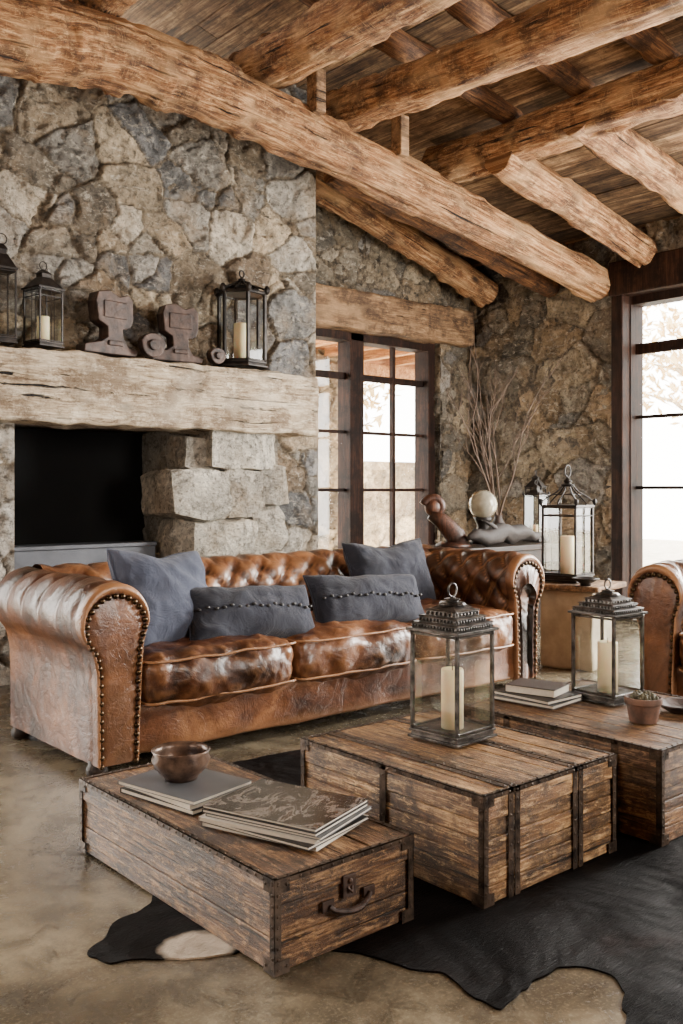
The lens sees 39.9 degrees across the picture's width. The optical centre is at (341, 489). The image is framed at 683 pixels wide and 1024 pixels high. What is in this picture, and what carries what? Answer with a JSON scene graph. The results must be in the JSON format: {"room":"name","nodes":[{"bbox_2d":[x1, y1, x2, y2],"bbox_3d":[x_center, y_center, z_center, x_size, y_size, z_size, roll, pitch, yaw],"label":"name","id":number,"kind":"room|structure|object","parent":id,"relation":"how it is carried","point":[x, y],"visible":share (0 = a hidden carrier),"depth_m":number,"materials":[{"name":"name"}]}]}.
{"room":"living room","nodes":[
{"label":"living room","id":0,"kind":"room"},
{"bbox_2d":[0,619,639,1023],"bbox_3d":[0.513,1.150,3.614,8.700,0.100,8.000,0,0,-41],"label":"floor","id":1,"kind":"structure","parent":0,"point":[58,900],"depth_m":2.18,"materials":[{"name":"concrete"}]},
{"bbox_2d":[0,75,318,685],"bbox_3d":[-1.676,-0.895,5.921,3.620,4.009,1.125,0,0,-41],"label":"fireplace","id":2,"kind":"object","parent":1,"relation":"on","point":[122,196],"visible":0.7,"depth_m":6.07,"materials":[{"name":"stone"}]},
{"bbox_2d":[0,233,17,345],"bbox_3d":[-1.886,-1.118,5.215,0.134,0.617,0.134,0,0,-41],"label":"lantern","id":3,"kind":"object","parent":2,"relation":"on","point":[7,266],"visible":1,"depth_m":5.20,"materials":[{"name":"black metal"}]},
{"bbox_2d":[21,261,64,349],"bbox_3d":[-1.704,-1.059,5.372,0.174,0.498,0.174,0,0,37],"label":"lantern","id":4,"kind":"object","parent":2,"relation":"on","point":[42,284],"visible":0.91,"depth_m":5.35,"materials":[{"name":"black metal"}]},
{"bbox_2d":[37,314,49,340],"bbox_3d":[-1.704,-0.923,5.372,0.070,0.164,0.070,0,0,34],"label":"candle","id":5,"kind":"object","parent":4,"relation":"on","point":[45,320],"visible":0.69,"depth_m":5.34,"materials":[{"name":"wax"}]},
{"bbox_2d":[76,290,137,357],"bbox_3d":[-1.395,-0.995,5.609,0.124,0.377,0.377,0,0,42],"label":"ornament","id":6,"kind":"object","parent":2,"relation":"on","point":[112,314],"visible":0.96,"depth_m":5.57,"materials":[{"name":"brown wood"}]},
{"bbox_2d":[138,333,165,357],"bbox_3d":[-1.155,-0.880,5.726,0.167,0.148,0.090,0,0,-41],"label":"weight","id":7,"kind":"object","parent":2,"relation":"on","point":[150,345],"visible":1,"depth_m":5.69,"materials":[{"name":"brown wood"}]},
{"bbox_2d":[145,304,202,363],"bbox_3d":[-1.058,-0.987,5.933,0.360,0.363,0.124,0,0,-35],"label":"ornament","id":8,"kind":"object","parent":2,"relation":"on","point":[179,325],"visible":0.89,"depth_m":5.90,"materials":[{"name":"brown wood"}]},
{"bbox_2d":[206,348,225,364],"bbox_3d":[-0.804,-0.858,6.030,0.118,0.104,0.090,0,0,-41],"label":"weight","id":9,"kind":"object","parent":2,"relation":"on","point":[215,356],"visible":1,"depth_m":6.00,"materials":[{"name":"brown wood"}]},
{"bbox_2d":[214,270,269,369],"bbox_3d":[-0.666,-1.141,6.281,0.340,0.660,0.386,0,0,39],"label":"lantern","id":10,"kind":"object","parent":2,"relation":"on","point":[241,289],"visible":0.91,"depth_m":6.24,"materials":[{"name":"black metal"}]},
{"bbox_2d":[234,322,245,357],"bbox_3d":[-0.666,-0.988,6.281,0.110,0.274,0.110,0,0,16],"label":"candle","id":11,"kind":"object","parent":10,"relation":"on","point":[240,327],"visible":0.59,"depth_m":6.23,"materials":[{"name":"wax"}]},
{"bbox_2d":[0,544,544,775],"bbox_3d":[-0.195,0.715,4.724,2.800,0.771,0.998,0,0,-41],"label":"sofa","id":12,"kind":"object","parent":1,"relation":"on","point":[84,682],"visible":0.75,"depth_m":4.03,"materials":[{"name":"leather"}]},
{"bbox_2d":[106,548,207,645],"bbox_3d":[-0.767,0.475,4.071,0.291,0.461,0.529,0,0,41],"label":"throw pillow","id":13,"kind":"object","parent":12,"relation":"on","point":[165,584],"visible":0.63,"depth_m":3.95,"materials":[{"name":"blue fabric"}]},
{"bbox_2d":[141,634,295,706],"bbox_3d":[-0.687,0.761,4.147,0.787,0.312,0.760,0,0,-41],"label":"seat cushion","id":14,"kind":"object","parent":12,"relation":"on","point":[256,670],"depth_m":3.87,"materials":[{"name":"leather"}]},
{"bbox_2d":[189,585,314,640],"bbox_3d":[-0.406,0.555,4.219,0.694,0.278,0.224,0,0,-37],"label":"lumbar pillow","id":15,"kind":"object","parent":12,"relation":"on","point":[279,611],"visible":0.82,"depth_m":4.13,"materials":[{"name":"grey fabric"}]},
{"bbox_2d":[285,611,416,681],"bbox_3d":[-0.115,0.761,4.635,0.770,0.310,0.758,0,0,-41],"label":"seat cushion","id":16,"kind":"object","parent":12,"relation":"on","point":[365,650],"depth_m":4.36,"materials":[{"name":"leather"}]},
{"bbox_2d":[303,574,424,622],"bbox_3d":[0.134,0.555,4.696,0.708,0.286,0.226,0,0,-34],"label":"lumbar pillow","id":17,"kind":"object","parent":12,"relation":"on","point":[396,597],"visible":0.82,"depth_m":4.59,"materials":[{"name":"grey fabric"}]},
{"bbox_2d":[341,538,435,599],"bbox_3d":[0.266,0.465,5.201,0.572,0.374,0.254,0,0,-36],"label":"throw pillow","id":18,"kind":"object","parent":12,"relation":"on","point":[405,557],"visible":0.58,"depth_m":5.12,"materials":[{"name":"grey fabric"}]},
{"bbox_2d":[402,598,513,663],"bbox_3d":[0.450,0.759,5.119,0.791,0.323,0.751,0,0,-41],"label":"seat cushion","id":19,"kind":"object","parent":12,"relation":"on","point":[428,649],"depth_m":4.99,"materials":[{"name":"leather"}]},
{"bbox_2d":[87,749,682,1023],"bbox_3d":[0.609,1.097,3.075,2.569,0.004,2.371,0,0,16],"label":"cowhide rug","id":20,"kind":"object","parent":1,"relation":"on","point":[618,914],"visible":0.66,"depth_m":2.32,"materials":[{"name":"fur"}]},
{"bbox_2d":[79,754,413,977],"bbox_3d":[-0.297,0.984,2.616,0.447,0.220,1.027,0,0,-41],"label":"trunk","id":21,"kind":"object","parent":20,"relation":"on","point":[283,907],"visible":0.77,"depth_m":2.32,"materials":[{"name":"brown wood"}]},
{"bbox_2d":[120,786,203,815],"bbox_3d":[-0.446,0.868,2.713,0.310,0.015,0.235,0,0,39],"label":"book","id":22,"kind":"object","parent":21,"relation":"on","point":[124,790],"visible":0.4,"depth_m":2.62,"materials":[{"name":"beige paper"}]},
{"bbox_2d":[125,786,232,809],"bbox_3d":[-0.443,0.854,2.715,0.310,0.012,0.235,0,0,42],"label":"book","id":23,"kind":"object","parent":22,"relation":"on","point":[181,804],"visible":0.16,"depth_m":2.58,"materials":[{"name":"beige paper"}]},
{"bbox_2d":[118,769,252,805],"bbox_3d":[-0.451,0.842,2.709,0.310,0.010,0.235,0,0,37],"label":"book","id":24,"kind":"object","parent":23,"relation":"on","point":[209,784],"visible":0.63,"depth_m":2.66,"materials":[{"name":"grey paper"}]},
{"bbox_2d":[151,741,209,782],"bbox_3d":[-0.466,0.793,2.728,0.170,0.087,0.170,0,0,-41],"label":"bowl","id":25,"kind":"object","parent":24,"relation":"on","point":[176,761],"visible":1,"depth_m":2.68,"materials":[{"name":"brown metal"}]},
{"bbox_2d":[202,814,368,851],"bbox_3d":[-0.145,0.871,2.477,0.350,0.009,0.265,0,0,30],"label":"magazine","id":26,"kind":"object","parent":21,"relation":"on","point":[321,846],"visible":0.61,"depth_m":2.39,"materials":[{"name":"beige paper"}]},
{"bbox_2d":[201,815,368,850],"bbox_3d":[-0.147,0.862,2.462,0.350,0.008,0.265,0,0,35],"label":"magazine","id":27,"kind":"object","parent":26,"relation":"on","point":[301,845],"visible":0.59,"depth_m":2.34,"materials":[{"name":"beige paper"}]},
{"bbox_2d":[198,813,319,843],"bbox_3d":[-0.154,0.852,2.472,0.350,0.010,0.265,0,0,28],"label":"magazine","id":28,"kind":"object","parent":27,"relation":"on","point":[203,817],"visible":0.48,"depth_m":2.36,"materials":[{"name":"beige paper"}]},
{"bbox_2d":[206,806,371,840],"bbox_3d":[-0.136,0.843,2.469,0.350,0.007,0.265,0,0,30],"label":"magazine","id":29,"kind":"object","parent":28,"relation":"on","point":[337,827],"visible":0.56,"depth_m":2.36,"materials":[{"name":"beige paper"}]},
{"bbox_2d":[202,803,368,836],"bbox_3d":[-0.145,0.835,2.472,0.350,0.008,0.265,0,0,31],"label":"magazine","id":30,"kind":"object","parent":29,"relation":"on","point":[258,822],"visible":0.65,"depth_m":2.36,"materials":[{"name":"beige paper"}]},
{"bbox_2d":[202,779,368,832],"bbox_3d":[-0.146,0.827,2.480,0.350,0.007,0.265,0,0,31],"label":"magazine","id":31,"kind":"object","parent":30,"relation":"on","point":[284,804],"visible":1,"depth_m":2.45,"materials":[{"name":"brown paper"}]},
{"bbox_2d":[300,709,616,908],"bbox_3d":[0.351,0.946,2.945,0.617,0.296,0.777,0,0,-41],"label":"trunk","id":32,"kind":"object","parent":20,"relation":"on","point":[490,820],"visible":0.89,"depth_m":2.70,"materials":[{"name":"brown wood"}]},
{"bbox_2d":[406,582,498,747],"bbox_3d":[0.357,0.547,3.030,0.213,0.499,0.213,0,0,-45],"label":"lantern","id":33,"kind":"object","parent":32,"relation":"on","point":[453,617],"visible":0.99,"depth_m":2.99,"materials":[{"name":"metal"}]},
{"bbox_2d":[441,664,463,729],"bbox_3d":[0.357,0.663,3.030,0.072,0.204,0.072,0,0,26],"label":"candle","id":34,"kind":"object","parent":33,"relation":"in","point":[447,673],"visible":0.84,"depth_m":3.00,"materials":[{"name":"wax"}]},
{"bbox_2d":[464,678,682,846],"bbox_3d":[1.000,0.945,3.432,0.757,0.298,0.817,0,0,-41],"label":"trunk","id":35,"kind":"object","parent":20,"relation":"on","point":[649,767],"visible":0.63,"depth_m":3.01,"materials":[{"name":"brown wood"}]},
{"bbox_2d":[494,694,582,709],"bbox_3d":[0.745,0.789,3.575,0.270,0.014,0.220,0,0,43],"label":"book","id":36,"kind":"object","parent":35,"relation":"on","point":[498,697],"visible":0.31,"depth_m":3.49,"materials":[{"name":"beige paper"}]},
{"bbox_2d":[494,688,581,704],"bbox_3d":[0.745,0.774,3.575,0.210,0.014,0.260,0,0,-41],"label":"book","id":37,"kind":"object","parent":36,"relation":"on","point":[570,695],"visible":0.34,"depth_m":3.49,"materials":[{"name":"beige paper"}]},
{"bbox_2d":[505,678,569,697],"bbox_3d":[0.745,0.752,3.575,0.200,0.030,0.150,0,0,35],"label":"book","id":38,"kind":"object","parent":37,"relation":"on","point":[534,687],"visible":1,"depth_m":3.54,"materials":[{"name":"grey paper"}]},
{"bbox_2d":[568,578,647,706],"bbox_3d":[1.015,0.566,3.584,0.213,0.459,0.213,0,0,-39],"label":"lantern","id":39,"kind":"object","parent":35,"relation":"on","point":[610,604],"visible":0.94,"depth_m":3.55,"materials":[{"name":"metal"}]},
{"bbox_2d":[597,638,617,692],"bbox_3d":[1.015,0.665,3.584,0.076,0.204,0.076,0,0,6],"label":"candle","id":40,"kind":"object","parent":39,"relation":"in","point":[604,647],"visible":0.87,"depth_m":3.56,"materials":[{"name":"wax"}]},
{"bbox_2d":[624,690,662,723],"bbox_3d":[1.039,0.745,3.235,0.128,0.103,0.128,0,0,-41],"label":"potted plant","id":41,"kind":"object","parent":35,"relation":"on","point":[644,707],"visible":1,"depth_m":3.19,"materials":[{"name":"ceramic"}]},
{"bbox_2d":[661,697,682,713],"bbox_3d":[1.227,0.781,3.384,0.180,0.030,0.180,0,0,-41],"label":"dish","id":42,"kind":"object","parent":35,"relation":"on","point":[671,704],"visible":0.88,"depth_m":3.43,"materials":[{"name":"ceramic"}]},
{"bbox_2d":[429,540,585,624],"bbox_3d":[1.163,0.752,7.054,1.580,0.695,0.500,0,0,-41],"label":"console table","id":43,"kind":"object","parent":1,"relation":"on","point":[533,548],"visible":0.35,"depth_m":7.03,"materials":[{"name":"brown wood"}]},
{"bbox_2d":[420,494,470,547],"bbox_3d":[0.741,0.215,6.704,0.371,0.378,0.260,0,0,-3],"label":"sculpture","id":44,"kind":"object","parent":43,"relation":"on","point":[454,535],"visible":1,"depth_m":6.66,"materials":[{"name":"brown wood"}]},
{"bbox_2d":[469,490,497,543],"bbox_3d":[1.065,0.203,7.076,0.216,0.403,0.216,0,0,-41],"label":"globe lamp","id":45,"kind":"object","parent":43,"relation":"on","point":[483,504],"visible":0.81,"depth_m":7.01,"materials":[{"name":"white glass"}]},
{"bbox_2d":[492,515,504,523],"bbox_3d":[1.216,0.299,7.284,0.130,0.210,0.130,0,0,-41],"label":"vase","id":46,"kind":"object","parent":43,"relation":"on","point":[497,519],"visible":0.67,"depth_m":7.25,"materials":[{"name":"ceramic"}]},
{"bbox_2d":[439,331,567,515],"bbox_3d":[1.136,-0.482,7.279,1.150,1.452,0.699,0,0,-41],"label":"dried branches","id":47,"kind":"object","parent":46,"relation":"in","point":[491,489],"visible":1,"depth_m":7.30,"materials":[{"name":"brown plant"}]},
{"bbox_2d":[467,520,541,546],"bbox_3d":[1.203,0.307,6.891,0.835,0.196,0.166,0,0,-41],"label":"driftwood","id":48,"kind":"object","parent":43,"relation":"on","point":[499,532],"visible":0.97,"depth_m":6.76,"materials":[{"name":"grey wood"}]},
{"bbox_2d":[522,480,549,541],"bbox_3d":[1.516,0.160,7.319,0.160,0.479,0.160,0,0,44],"label":"lantern","id":49,"kind":"object","parent":43,"relation":"on","point":[536,490],"visible":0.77,"depth_m":7.30,"materials":[{"name":"black metal"}]},
{"bbox_2d":[532,525,537,531],"bbox_3d":[1.516,0.313,7.319,0.060,0.114,0.060,0,0,-6],"label":"candle","id":50,"kind":"object","parent":49,"relation":"in","point":[534,527],"visible":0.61,"depth_m":7.29,"materials":[{"name":"wax"}]},
{"bbox_2d":[540,580,625,671],"bbox_3d":[1.476,0.841,5.897,0.473,0.530,0.472,0,0,37],"label":"side table","id":51,"kind":"object","parent":1,"relation":"on","point":[557,598],"visible":0.66,"depth_m":5.76,"materials":[{"name":"wood"}]},
{"bbox_2d":[538,465,596,582],"bbox_3d":[1.429,0.207,5.936,0.275,0.736,0.275,0,0,41],"label":"lantern","id":52,"kind":"object","parent":51,"relation":"on","point":[552,576],"visible":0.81,"depth_m":5.89,"materials":[{"name":"black metal"}]},
{"bbox_2d":[560,536,573,573],"bbox_3d":[1.429,0.402,5.936,0.090,0.254,0.090,0,0,29],"label":"candle","id":53,"kind":"object","parent":52,"relation":"in","point":[566,542],"visible":0.91,"depth_m":5.90,"materials":[{"name":"wax"}]},
{"bbox_2d":[572,576,599,585],"bbox_3d":[1.473,0.552,5.670,0.164,0.046,0.163,0,0,-41],"label":"bowl","id":54,"kind":"object","parent":51,"relation":"on","point":[583,580],"visible":1,"depth_m":5.64,"materials":[{"name":"black metal"}]},
{"bbox_2d":[628,559,682,695],"bbox_3d":[2.041,0.716,4.483,0.954,0.768,1.021,0,0,-41],"label":"armchair","id":55,"kind":"object","parent":1,"relation":"on","point":[657,588],"visible":0.78,"depth_m":4.46,"materials":[{"name":"leather"}]},
{"bbox_2d":[679,632,682,671],"bbox_3d":[1.948,0.761,4.404,0.709,0.318,0.507,0,0,-41],"label":"seat cushion","id":56,"kind":"object","parent":55,"relation":"on","point":[680,633],"depth_m":4.38,"materials":[{"name":"leather"}]},
{"bbox_2d":[63,0,682,266],"bbox_3d":[0.551,-2.906,3.646,9.000,1.548,8.200,0,0,-41],"label":"ceiling","id":57,"kind":"structure","parent":0,"point":[223,28],"depth_m":6.47,"materials":[{"name":"brown wood"}]},
{"bbox_2d":[421,55,682,182],"bbox_3d":[2.266,-2.427,5.358,0.338,0.330,4.754,0,0,-41],"label":"cross beam","id":58,"kind":"structure","parent":57,"relation":"attached to","point":[623,103],"depth_m":6.12,"materials":[{"name":"brown wood"}]},
{"bbox_2d":[298,0,523,123],"bbox_3d":[0.326,-2.832,5.895,2.423,0.499,0.184,0,0,-41],"label":"rafter","id":59,"kind":"object","parent":58,"relation":"on","point":[400,45],"visible":0.41,"depth_m":6.02,"materials":[{"name":"brown wood"}]},
{"bbox_2d":[444,0,594,96],"bbox_3d":[0.718,-2.825,5.442,2.423,0.506,0.185,0,0,-41],"label":"rafter","id":60,"kind":"object","parent":58,"relation":"on","point":[480,16],"visible":0.48,"depth_m":5.54,"materials":[{"name":"brown wood"}]},
{"bbox_2d":[621,26,680,65],"bbox_3d":[1.109,-2.832,4.987,2.423,0.500,0.184,0,0,-41],"label":"rafter","id":61,"kind":"object","parent":58,"relation":"on","point":[650,43],"visible":0.43,"depth_m":5.58,"materials":[{"name":"brown wood"}]},
{"bbox_2d":[316,204,470,544],"bbox_3d":[0.128,-0.900,8.499,2.900,4.000,0.400,0,0,-41],"label":"wall","id":62,"kind":"structure","parent":0,"point":[348,256],"depth_m":8.90,"materials":[{"name":"beige stone"}]},
{"bbox_2d":[316,328,434,548],"bbox_3d":[0.197,-0.160,8.572,1.700,2.520,0.192,0,0,-41],"label":"window","id":63,"kind":"structure","parent":62,"relation":"in","point":[350,375],"depth_m":8.48,"materials":[{"name":"brown wood"}]},
{"bbox_2d":[316,282,474,347],"bbox_3d":[0.175,-1.567,8.426,2.692,0.379,0.400,0,0,-41],"label":"lintel beam","id":64,"kind":"structure","parent":62,"relation":"attached to","point":[337,308],"depth_m":8.42,"materials":[{"name":"brown wood"}]},
{"bbox_2d":[466,216,682,580],"bbox_3d":[3.863,-0.650,6.505,0.450,3.500,8.000,0,0,-41],"label":"wall","id":65,"kind":"structure","parent":0,"point":[572,426],"depth_m":8.50,"materials":[{"name":"stone"}]},
{"bbox_2d":[0,0,609,302],"bbox_3d":[-0.024,-2.093,6.218,5.915,0.946,0.431,0,0,-41],"label":"beam","id":66,"kind":"structure","parent":65,"relation":"attached to","point":[59,42],"depth_m":5.54,"materials":[{"name":"brown wood"}]},
{"bbox_2d":[65,0,137,16],"bbox_3d":[0.019,-2.720,3.585,0.308,0.334,4.404,0,0,-41],"label":"cross beam","id":67,"kind":"structure","parent":66,"relation":"on","point":[116,8],"depth_m":5.04,"materials":[{"name":"brown wood"}]},
{"bbox_2d":[307,69,325,115],"bbox_3d":[-0.157,-2.485,5.875,0.080,0.270,0.100,0,0,-41],"label":"bracket","id":68,"kind":"object","parent":66,"relation":"attached to","point":[316,81],"visible":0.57,"depth_m":5.84,"materials":[{"name":"brown wood"}]},
{"bbox_2d":[228,0,459,89],"bbox_3d":[0.953,-2.648,4.227,0.369,0.353,4.757,0,0,-41],"label":"cross beam","id":69,"kind":"structure","parent":66,"relation":"on","point":[327,32],"depth_m":5.30,"materials":[{"name":"brown wood"}]},
{"bbox_2d":[391,115,408,158],"bbox_3d":[0.396,-2.385,6.352,0.080,0.270,0.100,0,0,-41],"label":"bracket","id":70,"kind":"object","parent":66,"relation":"attached to","point":[399,124],"visible":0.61,"depth_m":6.32,"materials":[{"name":"brown wood"}]},
{"bbox_2d":[325,0,682,132],"bbox_3d":[1.506,-2.479,4.703,0.318,0.454,4.761,0,0,-42],"label":"cross beam","id":71,"kind":"structure","parent":66,"relation":"on","point":[549,32],"depth_m":5.28,"materials":[{"name":"brown wood"}]},
{"bbox_2d":[316,170,497,307],"bbox_3d":[0.442,-2.247,8.176,2.621,0.997,0.284,0,0,-41],"label":"rafter","id":72,"kind":"object","parent":65,"relation":"attached to","point":[409,241],"visible":0.64,"depth_m":8.21,"materials":[{"name":"brown wood"}]},
{"bbox_2d":[324,173,560,297],"bbox_3d":[0.918,-2.078,7.662,2.637,0.674,0.218,0,0,-41],"label":"rafter","id":73,"kind":"object","parent":65,"relation":"attached to","point":[508,268],"visible":0.51,"depth_m":7.70,"materials":[{"name":"brown wood"}]},
{"bbox_2d":[485,151,657,267],"bbox_3d":[1.795,-2.139,7.151,1.906,0.616,0.268,0,0,-41],"label":"rafter","id":74,"kind":"object","parent":65,"relation":"attached to","point":[533,180],"visible":0.94,"depth_m":6.99,"materials":[{"name":"brown wood"}]},
{"bbox_2d":[564,121,682,213],"bbox_3d":[2.214,-2.268,6.666,1.899,0.546,0.267,0,0,-41],"label":"rafter","id":75,"kind":"object","parent":65,"relation":"attached to","point":[627,151],"visible":0.76,"depth_m":6.44,"materials":[{"name":"brown wood"}]},
{"bbox_2d":[609,247,682,620],"bbox_3d":[3.858,-0.415,6.342,0.270,3.030,4.560,0,0,-41],"label":"trim","id":76,"kind":"structure","parent":65,"relation":"attached to","point":[664,272],"depth_m":7.93,"materials":[{"name":"brown wood"}]},
{"bbox_2d":[630,288,682,619],"bbox_3d":[3.927,-0.280,6.408,0.192,2.760,4.470,0,0,-41],"label":"window","id":77,"kind":"structure","parent":65,"relation":"in","point":[638,348],"depth_m":7.99,"materials":[{"name":"brown wood"}]},
{"bbox_2d":[658,57,682,110],"bbox_3d":[2.672,-2.287,6.136,1.895,0.518,0.266,0,0,-41],"label":"rafter","id":78,"kind":"object","parent":65,"relation":"attached to","point":[675,94],"visible":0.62,"depth_m":5.55,"materials":[{"name":"brown wood"}]},
{"label":"outside","id":79,"kind":"structure","parent":0,"visible":0},
{"bbox_2d":[634,539,682,619],"bbox_3d":[1.036,1.190,14.104,32.000,0.060,32.000,0,0,-41],"label":"ground","id":80,"kind":"structure","parent":79,"point":[654,550],"depth_m":18.02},
{"bbox_2d":[316,349,337,549],"bbox_3d":[-0.248,-0.215,10.920,0.544,2.750,0.543,0,0,-41],"label":"column","id":81,"kind":"structure","parent":80,"relation":"on","point":[328,387],"depth_m":10.70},
{"bbox_2d":[316,340,414,379],"bbox_3d":[-0.029,-1.525,10.279,4.790,0.330,2.400,0,0,-41],"label":"porch roof","id":82,"kind":"structure","parent":81,"relation":"on","point":[376,360],"depth_m":11.27,"materials":[{"name":"brown wood"}]},
{"bbox_2d":[364,382,402,431],"bbox_3d":[-0.416,-0.992,14.532,3.074,4.314,2.946,0,0,-41],"label":"tree","id":83,"kind":"object","parent":80,"relation":"on","point":[370,389],"visible":0.05,"depth_m":14.27,"materials":[{"name":"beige plant"}]},
{"bbox_2d":[364,461,414,546],"bbox_3d":[-0.660,0.310,16.834,9.000,1.700,0.450,0,0,-41],"label":"wall","id":84,"kind":"structure","parent":80,"relation":"on","point":[376,473],"depth_m":17.90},
{"bbox_2d":[643,338,651,397],"bbox_3d":[5.006,-1.511,20.978,3.764,5.349,3.670,0,0,-41],"label":"tree","id":85,"kind":"object","parent":80,"relation":"on","point":[647,386],"visible":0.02,"depth_m":20.64,"materials":[{"name":"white plant"}]},
{"bbox_2d":[643,301,682,427],"bbox_3d":[5.599,-1.201,14.105,3.258,4.731,3.341,0,0,-41],"label":"tree","id":86,"kind":"object","parent":80,"relation":"on","point":[671,325],"visible":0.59,"depth_m":14.24,"materials":[{"name":"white plant"}]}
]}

